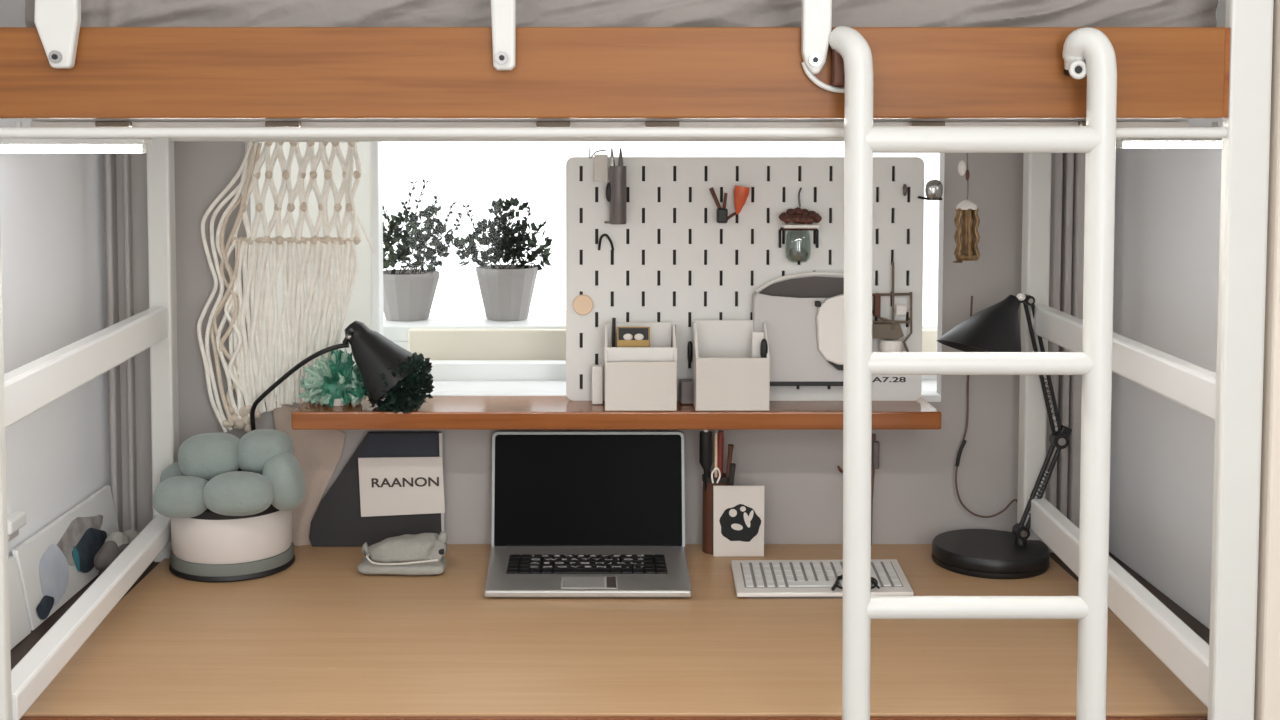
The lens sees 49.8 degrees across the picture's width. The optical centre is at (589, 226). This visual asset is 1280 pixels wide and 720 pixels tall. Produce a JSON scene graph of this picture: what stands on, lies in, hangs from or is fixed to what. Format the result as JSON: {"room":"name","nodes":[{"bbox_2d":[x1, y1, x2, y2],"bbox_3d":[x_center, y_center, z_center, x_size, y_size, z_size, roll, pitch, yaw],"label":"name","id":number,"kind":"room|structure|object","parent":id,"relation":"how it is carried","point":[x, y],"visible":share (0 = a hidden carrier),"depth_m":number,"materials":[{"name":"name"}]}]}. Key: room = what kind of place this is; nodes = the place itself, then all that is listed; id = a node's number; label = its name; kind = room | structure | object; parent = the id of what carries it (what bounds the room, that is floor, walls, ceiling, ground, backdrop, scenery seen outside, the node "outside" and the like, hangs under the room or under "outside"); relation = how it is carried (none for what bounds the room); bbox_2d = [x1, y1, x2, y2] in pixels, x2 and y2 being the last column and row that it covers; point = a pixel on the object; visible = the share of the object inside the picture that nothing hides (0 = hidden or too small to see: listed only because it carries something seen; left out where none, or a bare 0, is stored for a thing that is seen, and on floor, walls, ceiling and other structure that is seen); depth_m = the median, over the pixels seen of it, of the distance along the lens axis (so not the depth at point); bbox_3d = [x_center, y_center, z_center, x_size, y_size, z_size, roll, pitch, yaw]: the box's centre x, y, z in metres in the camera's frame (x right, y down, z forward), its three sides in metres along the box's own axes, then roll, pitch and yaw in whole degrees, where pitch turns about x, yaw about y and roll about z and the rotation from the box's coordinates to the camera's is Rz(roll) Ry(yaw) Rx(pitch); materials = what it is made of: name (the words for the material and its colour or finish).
{"room":"bedroom","nodes":[
{"label":"bedroom","id":0,"kind":"room"},
{"bbox_2d":[0,0,108,556],"bbox_3d":[-0.855,0.081,0.345,0.100,2.600,3.880,0,3,0],"label":"wall","id":1,"kind":"structure","parent":0,"point":[52,204],"depth_m":2.06,"materials":[{"name":"paint"}]},
{"bbox_2d":[7,511,25,541],"bbox_3d":[-0.795,0.413,1.896,0.020,0.032,0.055,0,3,0],"label":"socket","id":2,"kind":"object","parent":1,"relation":"attached to","point":[16,520],"depth_m":1.89,"materials":[{"name":"white paint"}]},
{"bbox_2d":[105,153,122,531],"bbox_3d":[-0.787,-0.027,2.267,0.010,2.600,0.030,0,3,0],"label":"trim","id":3,"kind":"structure","parent":1,"relation":"attached to","point":[110,158],"depth_m":2.27,"materials":[{"name":"paint"}]},
{"bbox_2d":[103,142,1023,543],"bbox_3d":[0.030,-0.032,2.357,1.870,2.600,0.150,0,3,0],"label":"wall","id":4,"kind":"structure","parent":0,"point":[915,498],"depth_m":2.30,"materials":[{"name":"paint"}]},
{"bbox_2d":[123,153,136,530],"bbox_3d":[-0.762,-0.027,2.272,0.008,2.600,0.020,0,3,0],"label":"trim","id":5,"kind":"structure","parent":4,"relation":"attached to","point":[126,156],"depth_m":2.28,"materials":[{"name":"paint"}]},
{"bbox_2d":[394,342,407,350],"bbox_3d":[0.008,0.777,2.758,1.955,1.140,0.280,0,3,0],"label":"trim","id":6,"kind":"structure","parent":4,"relation":"attached to","point":[404,345],"depth_m":2.59,"materials":[{"name":"white paint"}]},
{"bbox_2d":[250,142,940,401],"bbox_3d":[0.013,-0.083,2.376,1.325,0.740,0.197,0,3,0],"label":"window","id":7,"kind":"structure","parent":4,"relation":"in","point":[451,377],"depth_m":2.44,"materials":[{"name":"white paint"}]},
{"bbox_2d":[250,142,371,377],"bbox_3d":[-0.498,-0.073,2.438,0.223,0.686,0.002,0,3,0],"label":"blind","id":8,"kind":"object","parent":7,"relation":"attached to","point":[360,305],"depth_m":2.44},
{"bbox_2d":[291,396,941,429],"bbox_3d":[0.041,0.303,2.227,1.018,0.036,0.144,0,3,0],"label":"wall shelf","id":9,"kind":"object","parent":4,"relation":"attached to","point":[438,412],"visible":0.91,"depth_m":2.16,"materials":[{"name":"brown wood"}]},
{"bbox_2d":[272,402,345,545],"bbox_3d":[-0.468,0.416,2.300,0.124,0.258,0.007,0,3,0],"label":"draped cloth","id":10,"kind":"object","parent":9,"relation":"hanging from","point":[318,453],"visible":0.57,"depth_m":2.30,"materials":[{"name":"beige fabric"}]},
{"bbox_2d":[299,348,367,406],"bbox_3d":[-0.410,0.240,2.216,0.116,0.094,0.071,0,3,3],"label":"succulent","id":11,"kind":"object","parent":9,"relation":"on","point":[335,381],"visible":0.95,"depth_m":2.20,"materials":[{"name":"green plant"}]},
{"bbox_2d":[324,399,344,405],"bbox_3d":[-0.409,0.279,2.219,0.042,0.012,0.042,0,3,0],"label":"pot","id":12,"kind":"object","parent":9,"relation":"on","point":[328,402],"depth_m":2.20,"materials":[{"name":"white ceramic"}]},
{"bbox_2d":[367,352,433,413],"bbox_3d":[-0.297,0.245,2.167,0.107,0.096,0.094,0,3,0],"label":"foliage","id":13,"kind":"object","parent":9,"relation":"on","point":[407,395],"visible":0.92,"depth_m":2.15,"materials":[{"name":"green plant"}]},
{"bbox_2d":[592,365,602,403],"bbox_3d":[0.012,0.254,2.223,0.017,0.062,0.020,0,3,0],"label":"block","id":14,"kind":"object","parent":9,"relation":"on","point":[597,370],"visible":1,"depth_m":2.21,"materials":[{"name":"white plastic"}]},
{"bbox_2d":[604,322,676,410],"bbox_3d":[0.080,0.221,2.194,0.116,0.131,0.075,0,3,0],"label":"storage box","id":15,"kind":"object","parent":9,"relation":"on","point":[636,378],"visible":1,"depth_m":2.16,"materials":[{"name":"beige cardboard"}]},
{"bbox_2d":[612,318,615,346],"bbox_3d":[0.037,0.212,2.217,0.008,0.133,0.006,0,3,0],"label":"pen","id":16,"kind":"object","parent":15,"relation":"in","point":[613,319],"visible":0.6,"depth_m":2.21,"materials":[{"name":"grey plastic"}]},
{"bbox_2d":[617,327,649,346],"bbox_3d":[0.069,0.220,2.193,0.052,0.122,0.008,0,3,0],"label":"card","id":17,"kind":"object","parent":15,"relation":"in","point":[626,336],"visible":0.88,"depth_m":2.19,"materials":[{"name":"brown"}]},
{"bbox_2d":[680,379,693,403],"bbox_3d":[0.157,0.266,2.227,0.023,0.037,0.027,0,3,0],"label":"block","id":18,"kind":"object","parent":9,"relation":"on","point":[686,385],"visible":0.71,"depth_m":2.21,"materials":[{"name":"grey"}]},
{"bbox_2d":[693,320,769,410],"bbox_3d":[0.224,0.219,2.194,0.115,0.134,0.075,0,3,0],"label":"storage box","id":19,"kind":"object","parent":9,"relation":"on","point":[726,376],"visible":1,"depth_m":2.16,"materials":[{"name":"beige cardboard"}]},
{"bbox_2d":[752,332,763,357],"bbox_3d":[0.267,0.220,2.190,0.018,0.109,0.006,0,3,0],"label":"card","id":20,"kind":"object","parent":19,"relation":"in","point":[757,337],"visible":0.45,"depth_m":2.19,"materials":[{"name":"white plastic"}]},
{"bbox_2d":[760,339,767,357],"bbox_3d":[0.274,0.222,2.171,0.012,0.093,0.012,0,3,0],"label":"marker","id":21,"kind":"object","parent":19,"relation":"in","point":[763,347],"visible":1,"depth_m":2.16,"materials":[{"name":"black plastic"}]},
{"bbox_2d":[566,157,924,400],"bbox_3d":[0.251,0.084,2.258,0.580,0.398,0.037,0,3,0],"label":"pegboard","id":22,"kind":"object","parent":9,"relation":"on","point":[671,260],"visible":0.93,"depth_m":2.24,"materials":[{"name":"grey metal"}]},
{"bbox_2d":[573,295,592,314],"bbox_3d":[-0.011,0.126,2.239,0.033,0.033,0.007,0,3,0],"label":"wooden disc","id":23,"kind":"object","parent":22,"relation":"attached to","point":[582,304],"visible":1,"depth_m":2.23,"materials":[{"name":"beige wood"}]},
{"bbox_2d":[589,147,607,181],"bbox_3d":[0.013,-0.101,2.218,0.031,0.056,0.005,0,3,4],"label":"tag","id":24,"kind":"object","parent":22,"relation":"hanging from","point":[600,160],"visible":1,"depth_m":2.22,"materials":[{"name":"white paper"}]},
{"bbox_2d":[598,234,613,250],"bbox_3d":[0.026,0.024,2.231,0.027,0.028,0.013,0,3,0],"label":"wire hook","id":25,"kind":"object","parent":22,"relation":"attached to","point":[602,235],"visible":1,"depth_m":2.23,"materials":[{"name":"black metal"}]},
{"bbox_2d":[604,166,625,223],"bbox_3d":[0.041,-0.052,2.215,0.036,0.093,0.035,0,3,0],"label":"tube","id":26,"kind":"object","parent":22,"relation":"attached to","point":[616,188],"visible":1,"depth_m":2.20,"materials":[{"name":"black plastic"}]},
{"bbox_2d":[610,148,614,165],"bbox_3d":[0.037,-0.071,2.209,0.012,0.112,0.008,0,3,0],"label":"pick","id":27,"kind":"object","parent":26,"relation":"in","point":[612,160],"visible":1,"depth_m":2.21,"materials":[{"name":"grey metal"}]},
{"bbox_2d":[618,148,622,165],"bbox_3d":[0.050,-0.071,2.209,0.010,0.112,0.008,0,3,0],"label":"pick","id":28,"kind":"object","parent":26,"relation":"in","point":[620,161],"visible":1,"depth_m":2.20,"materials":[{"name":"silver metal"}]},
{"bbox_2d":[687,341,692,362],"bbox_3d":[0.163,0.203,2.239,0.008,0.036,0.015,0,3,0],"label":"peg","id":29,"kind":"object","parent":22,"relation":"attached to","point":[690,351],"visible":1,"depth_m":2.23,"materials":[{"name":"black plastic"}]},
{"bbox_2d":[709,187,727,222],"bbox_3d":[0.206,-0.036,2.221,0.030,0.058,0.024,0,3,0],"label":"clip","id":30,"kind":"object","parent":22,"relation":"attached to","point":[721,213],"visible":1,"depth_m":2.21,"materials":[{"name":"black metal"}]},
{"bbox_2d":[728,185,749,219],"bbox_3d":[0.238,-0.039,2.219,0.038,0.056,0.025,0,3,0],"label":"scoop","id":31,"kind":"object","parent":22,"relation":"attached to","point":[741,193],"visible":1,"depth_m":2.21,"materials":[{"name":"plastic"}]},
{"bbox_2d":[734,185,749,214],"bbox_3d":[0.244,-0.043,2.219,0.026,0.048,0.025,0,3,0],"label":"bowl","id":32,"kind":"object","parent":31,"relation":"on","point":[741,193],"depth_m":2.21,"materials":[{"name":"orange plastic"}]},
{"bbox_2d":[752,271,843,385],"bbox_3d":[0.358,0.164,2.228,0.189,0.184,0.029,0,3,0],"label":"bin","id":33,"kind":"object","parent":22,"relation":"attached to","point":[786,304],"visible":0.57,"depth_m":2.22,"materials":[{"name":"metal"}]},
{"bbox_2d":[815,294,843,369],"bbox_3d":[0.406,0.169,2.205,0.092,0.126,0.017,0,3,0],"label":"case","id":34,"kind":"object","parent":33,"relation":"hanging from","point":[830,313],"visible":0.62,"depth_m":2.20,"materials":[{"name":"white plastic"}]},
{"bbox_2d":[779,224,819,247],"bbox_3d":[0.337,0.015,2.214,0.065,0.039,0.036,0,3,0],"label":"wire tray","id":35,"kind":"object","parent":22,"relation":"attached to","point":[783,226],"visible":1,"depth_m":2.23,"materials":[{"name":"white metal"}]},
{"bbox_2d":[779,212,787,221],"bbox_3d":[0.310,-0.016,2.207,0.016,0.015,0.016,3,4,40],"label":"seed pod","id":36,"kind":"object","parent":35,"relation":"on","point":[782,216],"visible":1,"depth_m":2.20,"materials":[{"name":"brown plant"}]},
{"bbox_2d":[784,215,791,223],"bbox_3d":[0.317,-0.013,2.207,0.017,0.015,0.015,0,3,0],"label":"seed pod","id":37,"kind":"object","parent":35,"relation":"on","point":[788,220],"visible":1,"depth_m":2.20,"materials":[{"name":"brown plant"}]},
{"bbox_2d":[786,209,794,215],"bbox_3d":[0.324,-0.022,2.220,0.016,0.015,0.016,0,3,0],"label":"seed pod","id":38,"kind":"object","parent":35,"relation":"on","point":[791,212],"visible":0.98,"depth_m":2.21,"materials":[{"name":"brown plant"}]},
{"bbox_2d":[792,214,799,222],"bbox_3d":[0.330,-0.013,2.207,0.017,0.015,0.015,0,3,0],"label":"seed pod","id":39,"kind":"object","parent":35,"relation":"on","point":[795,218],"visible":1,"depth_m":2.20,"materials":[{"name":"brown plant"}]},
{"bbox_2d":[794,207,801,215],"bbox_3d":[0.335,-0.024,2.220,0.016,0.016,0.015,0,3,0],"label":"seed pod","id":40,"kind":"object","parent":35,"relation":"on","point":[798,211],"visible":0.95,"depth_m":2.21,"materials":[{"name":"brown plant"}]},
{"bbox_2d":[789,248,807,260],"bbox_3d":[0.335,0.031,2.217,0.041,0.050,0.041,0,3,0],"label":"glass jar","id":41,"kind":"object","parent":35,"relation":"attached to","point":[799,254],"visible":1,"depth_m":2.21,"materials":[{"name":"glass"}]},
{"bbox_2d":[799,215,806,223],"bbox_3d":[0.341,-0.012,2.207,0.017,0.014,0.015,0,3,0],"label":"seed pod","id":42,"kind":"object","parent":35,"relation":"on","point":[803,219],"visible":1,"depth_m":2.20,"materials":[{"name":"brown plant"}]},
{"bbox_2d":[807,215,813,223],"bbox_3d":[0.352,-0.012,2.207,0.015,0.015,0.016,0,3,0],"label":"seed pod","id":43,"kind":"object","parent":35,"relation":"on","point":[810,219],"visible":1,"depth_m":2.20,"materials":[{"name":"brown plant"}]},
{"bbox_2d":[813,213,821,222],"bbox_3d":[0.363,-0.015,2.206,0.015,0.016,0.015,0,3,0],"label":"seed pod","id":44,"kind":"object","parent":35,"relation":"on","point":[817,218],"visible":1,"depth_m":2.20,"materials":[{"name":"brown plant"}]},
{"bbox_2d":[872,262,911,351],"bbox_3d":[0.484,0.130,2.231,0.075,0.147,0.022,0,3,0],"label":"wire rack","id":45,"kind":"object","parent":22,"relation":"attached to","point":[892,331],"visible":0.75,"depth_m":2.23,"materials":[{"name":"brown metal"}]},
{"bbox_2d":[879,339,902,351],"bbox_3d":[0.486,0.195,2.224,0.038,0.026,0.038,0,3,0],"label":"cup","id":46,"kind":"object","parent":45,"relation":"in","point":[885,345],"visible":0.66,"depth_m":2.21,"materials":[{"name":"white plastic"}]},
{"bbox_2d":[903,184,906,195],"bbox_3d":[0.509,-0.060,2.226,0.007,0.020,0.011,0,3,0],"label":"peg","id":47,"kind":"object","parent":22,"relation":"attached to","point":[904,185],"visible":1,"depth_m":2.22,"materials":[{"name":"grey metal"}]},
{"bbox_2d":[918,180,942,199],"bbox_3d":[0.550,-0.060,2.226,0.040,0.034,0.020,0,3,0],"label":"clamp","id":48,"kind":"object","parent":22,"relation":"attached to","point":[933,188],"visible":1,"depth_m":2.22,"materials":[{"name":"grey metal"}]},
{"bbox_2d":[871,434,879,544],"bbox_3d":[0.471,0.436,2.289,0.016,0.187,0.012,0,3,0],"label":"hanging cable","id":49,"kind":"object","parent":9,"relation":"hanging from","point":[875,444],"visible":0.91,"depth_m":2.28,"materials":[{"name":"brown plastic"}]},
{"bbox_2d":[384,311,936,341],"bbox_3d":[0.092,0.194,2.710,1.388,0.030,0.250,0,3,0],"label":"trim","id":50,"kind":"structure","parent":4,"relation":"attached to","point":[395,331],"depth_m":2.64,"materials":[{"name":"white paint"}]},
{"bbox_2d":[383,179,461,320],"bbox_3d":[-0.344,0.042,2.693,0.174,0.273,0.125,-2,4,-26],"label":"potted plant","id":51,"kind":"object","parent":50,"relation":"on","point":[408,294],"visible":0.98,"depth_m":2.67,"materials":[{"name":"green plant"}]},
{"bbox_2d":[456,197,551,320],"bbox_3d":[-0.170,0.059,2.688,0.194,0.240,0.118,0,3,0],"label":"potted plant","id":52,"kind":"object","parent":50,"relation":"on","point":[507,290],"visible":1,"depth_m":2.67,"materials":[{"name":"green plant"}]},
{"bbox_2d":[408,329,936,359],"bbox_3d":[0.224,0.221,2.576,1.125,0.060,0.020,0,3,0],"label":"board","id":53,"kind":"object","parent":4,"relation":"attached to","point":[434,344],"visible":0.24,"depth_m":2.57,"materials":[{"name":"white wood"}]},
{"bbox_2d":[953,153,979,262],"bbox_3d":[0.576,-0.050,2.100,0.040,0.210,0.037,-2,4,-28],"label":"wall hanging","id":54,"kind":"object","parent":4,"relation":"attached to","point":[966,210],"visible":0.99,"depth_m":2.10,"materials":[{"name":"brown fabric"}]},
{"bbox_2d":[1044,153,1062,552],"bbox_3d":[0.766,-0.027,2.267,0.013,2.600,0.030,0,3,0],"label":"trim","id":55,"kind":"structure","parent":4,"relation":"attached to","point":[1057,158],"depth_m":2.26,"materials":[{"name":"paint"}]},
{"bbox_2d":[1056,153,1073,516],"bbox_3d":[0.783,-0.026,2.265,0.011,2.600,0.035,0,3,0],"label":"trim","id":56,"kind":"structure","parent":4,"relation":"attached to","point":[1068,158],"depth_m":2.26,"materials":[{"name":"paint"}]},
{"bbox_2d":[1067,153,1085,527],"bbox_3d":[0.810,-0.026,2.260,0.037,2.600,0.045,0,3,0],"label":"trim","id":57,"kind":"structure","parent":4,"relation":"attached to","point":[1075,387],"depth_m":2.25,"materials":[{"name":"paint"}]},
{"bbox_2d":[1109,0,1225,628],"bbox_3d":[0.915,0.081,0.345,0.100,2.600,3.880,0,3,0],"label":"wall","id":58,"kind":"structure","parent":0,"point":[1168,200],"depth_m":2.07,"materials":[{"name":"paint"}]},
{"bbox_2d":[1254,0,1279,719],"bbox_3d":[0.787,0.018,1.463,0.156,2.600,0.080,0,3,0],"label":"trim","id":59,"kind":"structure","parent":58,"relation":"attached to","point":[1267,660],"depth_m":1.44,"materials":[{"name":"beige paint"}]},
{"bbox_3d":[0.030,1.427,0.445,1.870,0.100,4.130,0,3,0],"label":"floor","id":60,"kind":"structure","parent":0,"visible":0},
{"bbox_2d":[10,544,1209,719],"bbox_3d":[0.030,0.921,1.980,1.666,0.740,0.707,0,3,0],"label":"desk","id":61,"kind":"object","parent":60,"relation":"on","point":[319,637],"visible":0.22,"depth_m":1.81,"materials":[{"name":"brown wood"}]},
{"bbox_2d":[8,556,30,649],"bbox_3d":[-0.785,0.515,1.746,0.028,0.107,0.308,0,3,0],"label":"board","id":62,"kind":"object","parent":61,"relation":"on","point":[19,622],"visible":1,"depth_m":1.88,"materials":[{"name":"white paint"}]},
{"bbox_2d":[12,485,118,629],"bbox_3d":[-0.784,0.493,2.091,0.030,0.113,0.370,0,3,0],"label":"picture","id":63,"kind":"object","parent":61,"relation":"on","point":[54,564],"visible":0.92,"depth_m":2.04,"materials":[{"name":"white paper"}]},
{"bbox_2d":[36,595,53,619],"bbox_3d":[-0.772,0.539,1.956,0.005,0.030,0.061,0,3,-2],"label":"print","id":64,"kind":"object","parent":63,"relation":"attached to","point":[44,603],"depth_m":1.95},
{"bbox_2d":[39,544,68,605],"bbox_3d":[-0.778,0.504,2.004,0.015,0.081,0.100,0,3,0],"label":"print","id":65,"kind":"object","parent":63,"relation":"attached to","point":[53,558],"depth_m":2.00},
{"bbox_2d":[73,546,79,571],"bbox_3d":[-0.777,0.502,2.086,0.007,0.039,0.021,0,3,0],"label":"print","id":66,"kind":"object","parent":63,"relation":"attached to","point":[76,549],"depth_m":2.09,"materials":[{"name":"teal paper"}]},
{"bbox_2d":[57,515,102,565],"bbox_3d":[-0.782,0.480,2.110,0.012,0.067,0.218,0,3,0],"label":"print","id":67,"kind":"object","parent":63,"relation":"attached to","point":[79,537],"depth_m":2.11},
{"bbox_2d":[72,528,106,572],"bbox_3d":[-0.778,0.501,2.147,0.011,0.060,0.144,0,3,0],"label":"print","id":68,"kind":"object","parent":63,"relation":"attached to","point":[86,542],"depth_m":2.13},
{"bbox_2d":[94,529,139,575],"bbox_3d":[-0.739,0.509,2.162,0.056,0.076,0.193,0,3,0],"label":"bundle","id":69,"kind":"object","parent":61,"relation":"on","point":[116,542],"visible":0.51,"depth_m":2.08,"materials":[{"name":"fabric"}]},
{"bbox_2d":[169,504,294,582],"bbox_3d":[-0.570,0.482,2.196,0.196,0.111,0.196,0,3,0],"label":"pot","id":70,"kind":"object","parent":61,"relation":"on","point":[209,546],"visible":0.73,"depth_m":2.12,"materials":[{"name":"white ceramic"}]},
{"bbox_2d":[153,429,305,517],"bbox_3d":[-0.562,0.379,2.168,0.239,0.122,0.209,0,3,0],"label":"cushion","id":71,"kind":"object","parent":70,"relation":"on","point":[227,474],"visible":1,"depth_m":2.11,"materials":[{"name":"green fabric"}]},
{"bbox_2d":[169,555,294,582],"bbox_3d":[-0.570,0.533,2.199,0.196,0.009,0.196,0,3,0],"label":"tray","id":72,"kind":"object","parent":61,"relation":"on","point":[276,565],"depth_m":2.12,"materials":[{"name":"grey ceramic"}]},
{"bbox_2d":[250,321,415,545],"bbox_3d":[-0.402,0.341,2.239,0.297,0.388,0.106,1,3,23],"label":"lamp","id":73,"kind":"object","parent":61,"relation":"on","point":[370,349],"visible":0.88,"depth_m":2.17,"materials":[{"name":"black metal"}]},
{"bbox_2d":[309,432,443,545],"bbox_3d":[-0.355,0.440,2.293,0.226,0.199,0.010,0,3,0],"label":"board","id":74,"kind":"object","parent":61,"relation":"on","point":[337,521],"visible":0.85,"depth_m":2.29,"materials":[{"name":"grey metal"}]},
{"bbox_2d":[358,457,444,516],"bbox_3d":[-0.312,0.431,2.284,0.143,0.101,0.004,0,3,0],"label":"card","id":75,"kind":"object","parent":74,"relation":"attached to","point":[389,486],"visible":1,"depth_m":2.28,"materials":[{"name":"grey paper"}]},
{"bbox_2d":[357,531,447,574],"bbox_3d":[-0.292,0.509,2.165,0.141,0.062,0.082,0,3,0],"label":"pouch","id":76,"kind":"object","parent":61,"relation":"on","point":[422,553],"visible":1,"depth_m":2.14,"materials":[{"name":"fabric"}]},
{"bbox_2d":[484,431,691,597],"bbox_3d":[-0.003,0.442,2.152,0.317,0.196,0.267,0,3,0],"label":"laptop","id":77,"kind":"object","parent":61,"relation":"on","point":[576,514],"visible":1,"depth_m":2.26,"materials":[{"name":"metal"}]},
{"bbox_2d":[702,472,728,554],"bbox_3d":[0.207,0.471,2.268,0.046,0.126,0.046,0,3,0],"label":"pencil holder","id":78,"kind":"object","parent":61,"relation":"on","point":[707,515],"visible":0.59,"depth_m":2.25,"materials":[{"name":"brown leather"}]},
{"bbox_2d":[699,430,712,491],"bbox_3d":[0.189,0.428,2.255,0.022,0.202,0.027,0,3,0],"label":"brush","id":79,"kind":"object","parent":78,"relation":"in","point":[705,440],"visible":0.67,"depth_m":2.24,"materials":[{"name":"black plastic"}]},
{"bbox_2d":[714,433,717,476],"bbox_3d":[0.206,0.432,2.254,0.005,0.193,0.007,0,3,0],"label":"pen","id":80,"kind":"object","parent":78,"relation":"in","point":[715,440],"visible":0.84,"depth_m":2.25,"materials":[{"name":"beige wood"}]},
{"bbox_2d":[711,467,720,482],"bbox_3d":[0.204,0.402,2.231,0.016,0.027,0.003,0,3,0],"label":"twine","id":81,"kind":"object","parent":78,"relation":"attached to","point":[717,468],"visible":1,"depth_m":2.23,"materials":[{"name":"fabric"}]},
{"bbox_2d":[717,430,723,476],"bbox_3d":[0.211,0.430,2.261,0.011,0.197,0.026,-1,3,-15],"label":"pen","id":82,"kind":"object","parent":78,"relation":"in","point":[720,439],"visible":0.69,"depth_m":2.25,"materials":[{"name":"red paint"}]},
{"bbox_2d":[726,444,733,476],"bbox_3d":[0.225,0.442,2.261,0.009,0.174,0.029,-2,4,-34],"label":"pen","id":83,"kind":"object","parent":78,"relation":"in","point":[730,446],"visible":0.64,"depth_m":2.25,"materials":[{"name":"wood"}]},
{"bbox_2d":[728,463,735,485],"bbox_3d":[0.227,0.458,2.259,0.026,0.143,0.009,2,4,35],"label":"brush","id":84,"kind":"object","parent":78,"relation":"in","point":[733,465],"visible":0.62,"depth_m":2.25,"materials":[{"name":"grey"}]},
{"bbox_2d":[713,486,763,556],"bbox_3d":[0.241,0.477,2.236,0.083,0.116,0.004,0,3,0],"label":"printed card","id":85,"kind":"object","parent":61,"relation":"on","point":[738,511],"visible":1,"depth_m":2.23,"materials":[{"name":"white paper"}]},
{"bbox_2d":[729,509,736,516],"bbox_3d":[0.232,0.463,2.233,0.013,0.013,0.001,0,3,0],"label":"print","id":86,"kind":"object","parent":85,"relation":"on","point":[732,512],"depth_m":2.23},
{"bbox_2d":[731,524,742,529],"bbox_3d":[0.238,0.486,2.235,0.019,0.011,0.001,0,3,0],"label":"print","id":87,"kind":"object","parent":85,"relation":"attached to","point":[733,526],"depth_m":2.23},
{"bbox_2d":[719,504,760,541],"bbox_3d":[0.244,0.480,2.235,0.068,0.062,0.001,0,3,0],"label":"print","id":88,"kind":"object","parent":85,"relation":"attached to","point":[737,522],"depth_m":2.23,"materials":[{"name":"black paper"}]},
{"bbox_2d":[744,512,749,526],"bbox_3d":[0.255,0.475,2.234,0.011,0.025,0.001,0,3,0],"label":"print","id":89,"kind":"object","parent":85,"relation":"attached to","point":[746,514],"depth_m":2.23},
{"bbox_2d":[749,510,753,520],"bbox_3d":[0.261,0.468,2.233,0.008,0.019,0.001,0,3,0],"label":"print","id":90,"kind":"object","parent":85,"relation":"attached to","point":[751,512],"depth_m":2.23},
{"bbox_2d":[731,559,913,598],"bbox_3d":[0.352,0.537,2.109,0.272,0.012,0.168,0,3,0],"label":"keyboard","id":91,"kind":"object","parent":61,"relation":"on","point":[753,579],"visible":0.81,"depth_m":2.09,"materials":[{"name":"white plastic"}]},
{"bbox_2d":[831,575,879,590],"bbox_3d":[0.392,0.529,2.052,0.077,0.008,0.063,0,3,0],"label":"eyeglasses","id":92,"kind":"object","parent":91,"relation":"on","point":[875,583],"visible":0.43,"depth_m":2.04,"materials":[{"name":"black plastic"}]},
{"bbox_2d":[932,293,1071,578],"bbox_3d":[0.654,0.320,2.188,0.225,0.436,0.205,0,3,0],"label":"desk lamp","id":93,"kind":"object","parent":61,"relation":"on","point":[981,553],"visible":0.96,"depth_m":2.16,"materials":[{"name":"black plastic"}]},
{"bbox_2d":[955,439,965,466],"bbox_3d":[0.616,0.375,2.287,0.019,0.045,0.007,0,3,-9],"label":"switch","id":94,"kind":"object","parent":93,"relation":"attached to","point":[963,443],"depth_m":2.28,"materials":[{"name":"black plastic"}]},
{"bbox_2d":[0,0,1273,719],"bbox_3d":[0.015,0.223,1.837,1.445,2.150,0.824,0,3,0],"label":"bed","id":95,"kind":"object","parent":60,"relation":"on","point":[56,69],"visible":0.85,"depth_m":1.43,"materials":[{"name":"white metal"}]},
{"bbox_2d":[48,50,61,62],"bbox_3d":[-0.545,-0.174,1.406,0.013,0.013,0.005,0,3,0],"label":"washer","id":96,"kind":"object","parent":95,"relation":"in","point":[54,56],"depth_m":1.40,"materials":[{"name":"silver metal"}]},
{"bbox_2d":[0,122,150,152],"bbox_3d":[-0.677,-0.117,1.801,0.200,0.040,0.030,0,3,0],"label":"tube light","id":97,"kind":"object","parent":95,"relation":"attached to","point":[7,145],"visible":0.95,"depth_m":1.79,"materials":[{"name":"white plastic"}]},
{"bbox_2d":[197,142,374,432],"bbox_3d":[-0.497,0.097,2.246,0.291,0.487,0.044,0,3,0],"label":"macrame hanging","id":98,"kind":"object","parent":95,"relation":"hanging from","point":[240,371],"visible":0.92,"depth_m":2.25,"materials":[{"name":"beige fabric"}]},
{"bbox_2d":[495,51,507,63],"bbox_3d":[-0.090,-0.173,1.406,0.013,0.013,0.005,0,3,0],"label":"washer","id":99,"kind":"object","parent":95,"relation":"in","point":[501,57],"depth_m":1.40,"materials":[{"name":"silver metal"}]},
{"bbox_2d":[30,121,1188,126],"bbox_3d":[0.021,-0.109,1.493,1.244,0.010,0.030,0,3,0],"label":"strip light","id":100,"kind":"object","parent":95,"relation":"attached to","point":[32,123],"visible":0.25,"depth_m":1.48,"materials":[{"name":"white plastic"}]},
{"bbox_2d":[25,0,1217,26],"bbox_3d":[0.035,-0.256,1.835,1.306,0.207,0.667,0,3,0],"label":"mattress","id":101,"kind":"object","parent":95,"relation":"on","point":[94,13],"visible":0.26,"depth_m":1.52,"materials":[{"name":"grey fabric"}]},
{"bbox_2d":[809,53,821,65],"bbox_3d":[0.230,-0.171,1.406,0.013,0.013,0.005,0,3,0],"label":"washer","id":102,"kind":"object","parent":95,"relation":"in","point":[815,59],"depth_m":1.40,"materials":[{"name":"silver metal"}]},
{"bbox_2d":[1116,122,1221,147],"bbox_3d":[0.768,-0.120,1.801,0.159,0.034,0.030,0,3,0],"label":"tube light","id":103,"kind":"object","parent":95,"relation":"attached to","point":[1121,142],"visible":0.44,"depth_m":1.79,"materials":[{"name":"white plastic"}]},
{"bbox_2d":[829,26,1116,719],"bbox_3d":[0.389,0.558,1.437,0.291,1.526,0.053,0,3,0],"label":"ladder","id":104,"kind":"object","parent":60,"relation":"on","point":[1087,51],"visible":1,"depth_m":1.39,"materials":[{"name":"white metal"}]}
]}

